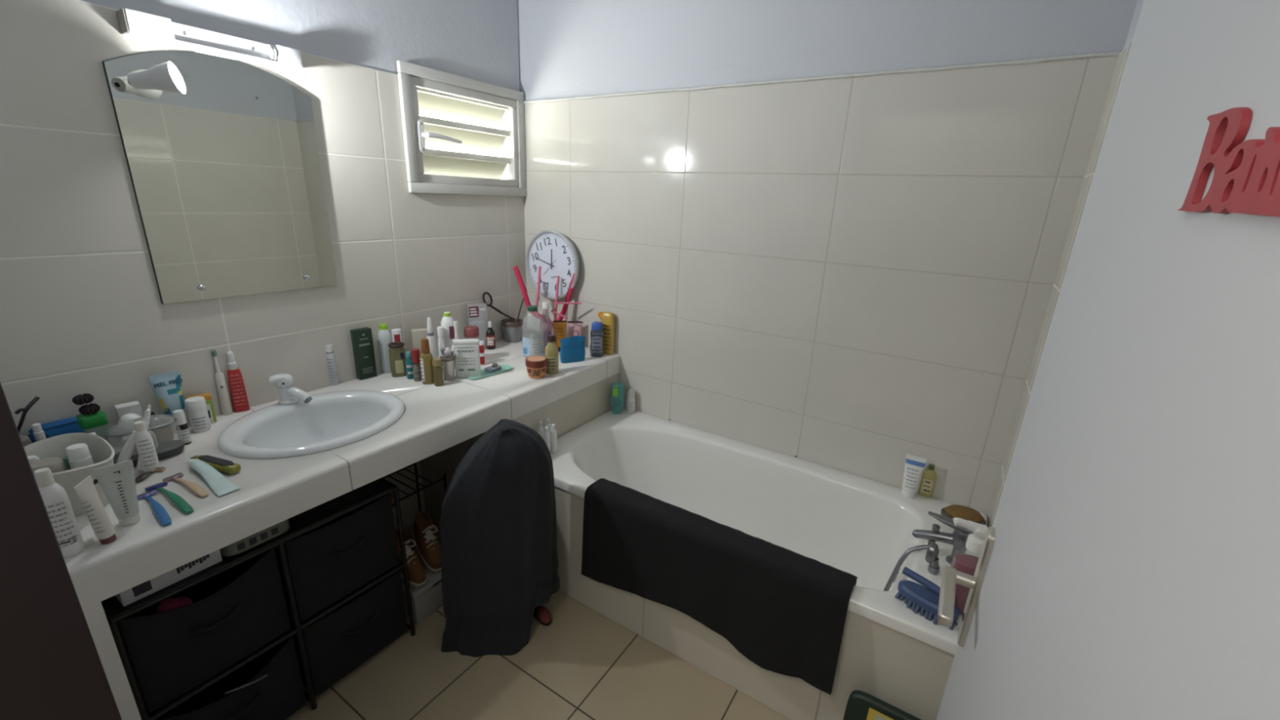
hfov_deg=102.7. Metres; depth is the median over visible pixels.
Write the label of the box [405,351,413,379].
bottle
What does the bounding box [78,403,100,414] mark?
scrunchie
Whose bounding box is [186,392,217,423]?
box
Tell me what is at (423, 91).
window
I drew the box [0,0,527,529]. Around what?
wall
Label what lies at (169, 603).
cloth
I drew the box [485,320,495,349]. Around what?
bottle
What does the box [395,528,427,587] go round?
sneaker
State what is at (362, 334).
print
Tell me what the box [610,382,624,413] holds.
bottle
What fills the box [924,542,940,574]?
faucet
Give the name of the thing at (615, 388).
print
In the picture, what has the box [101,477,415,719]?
storage drawers
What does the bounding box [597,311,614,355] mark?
lotion bottle
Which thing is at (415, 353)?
bottle
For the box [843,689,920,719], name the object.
bathroom scale
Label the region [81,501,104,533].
print
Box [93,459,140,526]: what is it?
tube
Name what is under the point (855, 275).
wall
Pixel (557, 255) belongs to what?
wall clock
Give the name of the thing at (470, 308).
print
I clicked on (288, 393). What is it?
tap
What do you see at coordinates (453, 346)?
toothbrush
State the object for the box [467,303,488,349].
card
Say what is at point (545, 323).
lotion bottle
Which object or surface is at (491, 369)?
soap
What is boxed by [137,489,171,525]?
razor
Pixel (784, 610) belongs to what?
towel
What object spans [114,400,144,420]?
carton
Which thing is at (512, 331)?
pot
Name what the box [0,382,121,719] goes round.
trim
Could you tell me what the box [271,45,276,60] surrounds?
socket
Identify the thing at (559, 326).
tube
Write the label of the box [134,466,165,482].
razor
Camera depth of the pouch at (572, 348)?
2.30 m
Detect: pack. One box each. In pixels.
[219,519,289,556]
[453,338,480,377]
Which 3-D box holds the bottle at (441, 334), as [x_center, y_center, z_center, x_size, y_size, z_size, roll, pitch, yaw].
[-0.823,-0.048,2.130,0.030,0.183,0.030,-5,19,-21]
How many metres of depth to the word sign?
0.28 m
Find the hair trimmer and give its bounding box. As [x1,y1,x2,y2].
[190,454,240,474]
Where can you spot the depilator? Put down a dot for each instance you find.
(126, 423)
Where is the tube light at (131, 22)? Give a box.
[115,8,302,69]
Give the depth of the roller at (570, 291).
2.48 m
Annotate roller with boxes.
[513,266,542,319]
[534,266,553,327]
[551,309,568,319]
[552,302,582,304]
[553,275,559,334]
[556,273,574,320]
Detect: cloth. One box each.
[153,595,192,613]
[442,346,452,356]
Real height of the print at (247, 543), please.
0.018 m
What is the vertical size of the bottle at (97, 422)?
0.125 m
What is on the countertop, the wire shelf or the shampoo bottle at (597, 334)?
the shampoo bottle at (597, 334)
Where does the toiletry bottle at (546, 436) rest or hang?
on the bathtub
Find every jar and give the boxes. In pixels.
[29,456,66,475]
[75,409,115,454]
[151,418,173,442]
[184,395,211,432]
[387,342,406,377]
[463,325,479,340]
[524,355,547,378]
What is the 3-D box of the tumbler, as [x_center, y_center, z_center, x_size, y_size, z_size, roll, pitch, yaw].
[-0.759,0.033,2.030,0.057,0.096,0.057,-4,19,-20]
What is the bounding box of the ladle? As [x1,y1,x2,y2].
[482,292,515,321]
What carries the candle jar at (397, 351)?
on the countertop
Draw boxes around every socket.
[266,44,273,59]
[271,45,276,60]
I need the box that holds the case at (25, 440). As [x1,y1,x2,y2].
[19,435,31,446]
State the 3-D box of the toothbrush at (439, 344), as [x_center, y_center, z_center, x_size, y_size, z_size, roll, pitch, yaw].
[-0.770,0.004,2.009,0.017,0.150,0.035,13,21,30]
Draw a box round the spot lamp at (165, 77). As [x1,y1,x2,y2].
[127,61,186,93]
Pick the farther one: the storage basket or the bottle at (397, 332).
the bottle at (397, 332)
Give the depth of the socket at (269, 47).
1.54 m
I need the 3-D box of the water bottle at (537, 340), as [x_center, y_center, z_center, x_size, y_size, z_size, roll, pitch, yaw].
[-0.490,-0.129,2.341,0.096,0.237,0.098,-1,18,-12]
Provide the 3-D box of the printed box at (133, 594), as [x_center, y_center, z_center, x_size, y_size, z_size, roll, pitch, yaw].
[-1.171,0.464,1.232,0.241,0.058,0.180,13,20,29]
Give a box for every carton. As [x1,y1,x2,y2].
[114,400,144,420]
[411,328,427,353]
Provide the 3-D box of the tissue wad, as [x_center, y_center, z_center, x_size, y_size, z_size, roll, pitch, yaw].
[-1.373,0.269,1.168,0.026,0.105,0.026,0,18,-8]
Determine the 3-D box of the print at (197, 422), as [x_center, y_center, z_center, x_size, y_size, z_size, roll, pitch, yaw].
[-1.313,0.189,1.528,0.031,0.035,0.006,-14,24,-41]
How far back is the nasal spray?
2.09 m
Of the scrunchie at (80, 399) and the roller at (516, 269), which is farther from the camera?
the roller at (516, 269)
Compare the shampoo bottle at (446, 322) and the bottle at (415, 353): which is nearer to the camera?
the bottle at (415, 353)
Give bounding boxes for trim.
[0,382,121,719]
[523,50,1119,103]
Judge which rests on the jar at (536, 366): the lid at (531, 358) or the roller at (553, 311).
the lid at (531, 358)
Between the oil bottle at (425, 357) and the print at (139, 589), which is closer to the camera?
the print at (139, 589)
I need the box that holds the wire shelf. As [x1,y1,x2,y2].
[382,462,447,511]
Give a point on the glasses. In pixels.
(25, 410)
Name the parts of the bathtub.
tiled panel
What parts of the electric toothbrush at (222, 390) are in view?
handle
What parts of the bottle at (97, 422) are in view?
lid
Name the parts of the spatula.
handle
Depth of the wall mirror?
1.53 m
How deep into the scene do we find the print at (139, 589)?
1.14 m
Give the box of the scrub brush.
[894,566,959,630]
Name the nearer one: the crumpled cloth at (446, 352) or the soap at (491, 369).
the crumpled cloth at (446, 352)
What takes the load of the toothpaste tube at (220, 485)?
on the countertop
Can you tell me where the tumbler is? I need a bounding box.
[440,355,455,381]
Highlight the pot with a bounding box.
[500,318,523,342]
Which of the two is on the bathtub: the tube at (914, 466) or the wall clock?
the tube at (914, 466)
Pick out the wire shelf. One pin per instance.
(418, 490)
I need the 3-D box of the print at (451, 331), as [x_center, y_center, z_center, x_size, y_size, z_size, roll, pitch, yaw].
[-0.784,-0.115,2.136,0.020,0.053,0.003,-14,24,-41]
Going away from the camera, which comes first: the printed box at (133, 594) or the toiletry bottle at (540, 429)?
the printed box at (133, 594)
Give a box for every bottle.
[34,467,84,558]
[62,455,71,470]
[65,443,93,469]
[133,420,159,472]
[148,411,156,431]
[172,409,191,444]
[226,351,249,412]
[377,324,392,373]
[391,328,402,342]
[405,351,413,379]
[411,348,422,381]
[419,337,434,384]
[432,357,443,386]
[436,326,445,358]
[440,311,454,355]
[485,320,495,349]
[522,305,543,356]
[537,421,543,439]
[539,302,552,353]
[543,426,550,451]
[544,333,558,373]
[545,418,551,434]
[550,423,556,453]
[590,321,604,356]
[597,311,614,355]
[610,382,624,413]
[626,388,635,413]
[918,463,936,497]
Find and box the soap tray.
[465,364,513,379]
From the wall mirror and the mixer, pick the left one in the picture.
the wall mirror
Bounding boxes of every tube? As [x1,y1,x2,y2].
[73,475,116,544]
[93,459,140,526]
[147,370,188,433]
[187,458,239,496]
[324,344,338,385]
[479,340,484,365]
[552,320,566,351]
[567,320,582,337]
[901,453,926,498]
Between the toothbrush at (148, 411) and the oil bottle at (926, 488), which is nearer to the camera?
the toothbrush at (148, 411)
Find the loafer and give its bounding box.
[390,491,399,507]
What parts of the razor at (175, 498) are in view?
blade, handle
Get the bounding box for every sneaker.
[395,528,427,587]
[412,511,441,573]
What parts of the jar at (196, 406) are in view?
lid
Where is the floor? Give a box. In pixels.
[285,520,791,719]
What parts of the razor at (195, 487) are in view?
blade, handle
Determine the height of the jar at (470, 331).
0.159 m
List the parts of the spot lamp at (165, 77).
bulb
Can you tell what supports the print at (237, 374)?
attached to the bottle at (239, 398)
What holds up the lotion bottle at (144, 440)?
on the countertop
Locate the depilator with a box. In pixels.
[118,413,143,436]
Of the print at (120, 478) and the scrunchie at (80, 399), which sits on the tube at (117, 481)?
the print at (120, 478)
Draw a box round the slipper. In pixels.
[533,605,551,626]
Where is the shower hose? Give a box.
[883,544,928,591]
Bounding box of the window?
[396,60,526,196]
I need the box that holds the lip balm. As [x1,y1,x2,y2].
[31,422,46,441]
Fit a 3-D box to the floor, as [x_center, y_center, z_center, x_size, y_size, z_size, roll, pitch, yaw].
[-0.207,1.303,0.953,3.320,0.100,3.420,13,21,30]
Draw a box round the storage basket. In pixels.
[23,432,115,516]
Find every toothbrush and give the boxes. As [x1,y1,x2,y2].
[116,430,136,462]
[136,404,151,467]
[211,349,232,415]
[438,342,444,358]
[451,345,454,358]
[453,320,458,338]
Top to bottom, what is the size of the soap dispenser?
0.262 m
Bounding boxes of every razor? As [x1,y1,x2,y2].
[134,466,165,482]
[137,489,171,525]
[144,480,193,514]
[162,472,208,497]
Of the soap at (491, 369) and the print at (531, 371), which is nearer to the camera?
the print at (531, 371)
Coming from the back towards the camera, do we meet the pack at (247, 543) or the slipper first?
the slipper
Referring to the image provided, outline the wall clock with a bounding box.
[525,230,580,299]
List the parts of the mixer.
spout, lever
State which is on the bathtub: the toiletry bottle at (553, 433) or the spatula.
the toiletry bottle at (553, 433)
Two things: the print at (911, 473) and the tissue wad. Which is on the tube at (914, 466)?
the print at (911, 473)
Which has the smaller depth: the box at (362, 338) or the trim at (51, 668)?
the trim at (51, 668)
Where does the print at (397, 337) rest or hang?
attached to the bottle at (397, 332)
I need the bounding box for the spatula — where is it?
[516,287,527,322]
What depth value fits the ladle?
2.49 m
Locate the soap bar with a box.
[492,362,497,367]
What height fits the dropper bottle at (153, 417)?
0.082 m
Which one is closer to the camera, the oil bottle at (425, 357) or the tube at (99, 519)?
the tube at (99, 519)
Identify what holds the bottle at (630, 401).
on the bathtub
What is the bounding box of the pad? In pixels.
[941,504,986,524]
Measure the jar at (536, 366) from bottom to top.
0.078 m
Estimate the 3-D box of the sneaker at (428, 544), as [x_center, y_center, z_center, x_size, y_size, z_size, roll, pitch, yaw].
[-0.807,0.682,1.947,0.080,0.171,0.222,-11,22,-37]
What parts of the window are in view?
handle plate, handle lever, louvre blade, blade rail, sash, blade rail, louvre blade, louvre blade, blade rail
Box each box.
[114,549,222,606]
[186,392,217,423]
[350,327,377,380]
[400,533,443,623]
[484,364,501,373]
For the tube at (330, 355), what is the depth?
1.91 m
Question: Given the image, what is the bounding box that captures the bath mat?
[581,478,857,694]
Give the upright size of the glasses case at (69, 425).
0.106 m
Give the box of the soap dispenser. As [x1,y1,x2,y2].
[951,517,987,614]
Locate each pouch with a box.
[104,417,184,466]
[560,335,585,363]
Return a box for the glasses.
[13,396,39,432]
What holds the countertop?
on the floor
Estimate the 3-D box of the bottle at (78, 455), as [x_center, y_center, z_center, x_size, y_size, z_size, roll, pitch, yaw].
[-1.288,0.256,1.186,0.036,0.125,0.036,16,22,37]
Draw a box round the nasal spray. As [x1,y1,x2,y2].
[426,317,436,359]
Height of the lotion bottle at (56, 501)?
0.185 m
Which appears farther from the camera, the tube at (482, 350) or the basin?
the tube at (482, 350)
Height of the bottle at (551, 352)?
0.164 m
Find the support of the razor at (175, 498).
on the countertop
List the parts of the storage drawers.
drawer, drawer, drawer, drawer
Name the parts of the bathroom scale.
yellow panel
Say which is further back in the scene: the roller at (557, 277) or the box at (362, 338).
the roller at (557, 277)
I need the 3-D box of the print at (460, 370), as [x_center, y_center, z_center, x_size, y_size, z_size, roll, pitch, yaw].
[-0.692,-0.004,2.041,0.065,0.099,0.001,-1,18,-12]
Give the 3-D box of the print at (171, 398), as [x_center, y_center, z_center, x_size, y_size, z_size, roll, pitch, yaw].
[-1.372,0.102,1.505,0.018,0.105,0.064,11,19,25]
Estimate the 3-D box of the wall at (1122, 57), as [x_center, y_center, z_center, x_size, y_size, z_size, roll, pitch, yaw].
[0.745,0.060,0.693,0.140,2.500,2.003,13,21,30]
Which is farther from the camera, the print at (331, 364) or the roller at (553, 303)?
the roller at (553, 303)
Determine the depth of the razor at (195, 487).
1.25 m
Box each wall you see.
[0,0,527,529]
[516,0,1137,517]
[987,0,1143,527]
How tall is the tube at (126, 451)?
0.098 m
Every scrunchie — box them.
[71,393,93,404]
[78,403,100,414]
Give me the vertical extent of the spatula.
0.256 m
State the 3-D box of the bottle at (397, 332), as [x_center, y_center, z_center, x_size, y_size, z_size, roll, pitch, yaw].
[-0.988,-0.039,2.094,0.037,0.176,0.038,-6,19,-25]
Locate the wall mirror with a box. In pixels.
[102,49,337,304]
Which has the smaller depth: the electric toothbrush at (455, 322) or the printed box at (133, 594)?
the printed box at (133, 594)
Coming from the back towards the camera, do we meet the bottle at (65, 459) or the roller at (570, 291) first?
the roller at (570, 291)
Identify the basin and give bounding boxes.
[217,390,404,458]
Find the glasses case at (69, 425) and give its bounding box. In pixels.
[27,417,83,443]
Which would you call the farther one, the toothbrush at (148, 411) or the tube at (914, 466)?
the tube at (914, 466)
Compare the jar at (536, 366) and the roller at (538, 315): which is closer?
the jar at (536, 366)
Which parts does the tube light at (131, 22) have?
plate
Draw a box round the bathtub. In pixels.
[550,406,987,719]
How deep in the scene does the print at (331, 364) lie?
1.92 m
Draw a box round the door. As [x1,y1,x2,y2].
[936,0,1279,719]
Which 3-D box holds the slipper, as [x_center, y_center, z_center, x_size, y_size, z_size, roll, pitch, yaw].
[-0.365,0.927,1.886,0.050,0.038,0.120,-13,23,-40]
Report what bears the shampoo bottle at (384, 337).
on the countertop
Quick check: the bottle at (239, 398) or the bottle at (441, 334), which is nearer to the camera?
the bottle at (239, 398)
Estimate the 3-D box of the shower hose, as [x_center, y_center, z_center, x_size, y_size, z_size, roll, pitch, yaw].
[0.788,0.676,1.571,0.152,0.265,0.031,1,18,-5]
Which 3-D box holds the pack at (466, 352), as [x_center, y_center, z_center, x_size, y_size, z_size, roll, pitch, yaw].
[-0.693,-0.006,2.054,0.099,0.160,0.027,-2,18,-12]
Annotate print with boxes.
[45,502,77,547]
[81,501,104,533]
[112,471,128,513]
[131,554,209,596]
[138,439,155,466]
[158,374,184,413]
[191,416,205,429]
[230,373,245,405]
[236,526,279,551]
[327,359,336,381]
[359,333,373,373]
[393,333,400,342]
[448,325,454,338]
[457,346,475,371]
[470,308,485,315]
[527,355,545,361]
[527,368,546,376]
[603,324,611,350]
[613,386,617,395]
[904,466,918,488]
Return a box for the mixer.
[911,511,973,564]
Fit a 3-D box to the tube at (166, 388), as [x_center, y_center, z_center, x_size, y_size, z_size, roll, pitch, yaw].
[-1.384,0.125,1.514,0.055,0.181,0.057,-1,18,-10]
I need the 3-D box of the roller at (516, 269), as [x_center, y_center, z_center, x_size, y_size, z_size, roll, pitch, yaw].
[-0.516,-0.255,2.463,0.169,0.391,0.023,-1,18,-10]
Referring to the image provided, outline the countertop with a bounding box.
[63,333,619,719]
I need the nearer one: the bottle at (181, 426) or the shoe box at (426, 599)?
the bottle at (181, 426)
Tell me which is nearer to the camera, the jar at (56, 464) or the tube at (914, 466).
the jar at (56, 464)
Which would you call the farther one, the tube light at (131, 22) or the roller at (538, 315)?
the roller at (538, 315)
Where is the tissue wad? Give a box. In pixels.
[26,455,39,462]
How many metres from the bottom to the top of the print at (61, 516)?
0.092 m
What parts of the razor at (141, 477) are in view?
handle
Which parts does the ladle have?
handle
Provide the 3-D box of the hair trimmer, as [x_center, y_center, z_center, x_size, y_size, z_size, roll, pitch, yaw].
[-1.117,0.272,1.345,0.156,0.025,0.033,8,18,16]
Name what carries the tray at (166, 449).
on the countertop
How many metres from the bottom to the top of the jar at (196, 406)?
0.100 m
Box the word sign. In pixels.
[1177,106,1279,217]
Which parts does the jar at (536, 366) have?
lid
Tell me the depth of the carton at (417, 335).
2.11 m
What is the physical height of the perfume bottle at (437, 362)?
0.105 m
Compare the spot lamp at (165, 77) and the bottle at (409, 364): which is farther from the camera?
the bottle at (409, 364)
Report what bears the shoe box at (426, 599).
on the floor
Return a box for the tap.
[267,373,311,404]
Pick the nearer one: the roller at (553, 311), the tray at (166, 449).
the tray at (166, 449)
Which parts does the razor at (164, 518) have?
blade, handle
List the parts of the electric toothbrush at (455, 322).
handle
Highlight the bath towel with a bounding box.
[440,418,559,657]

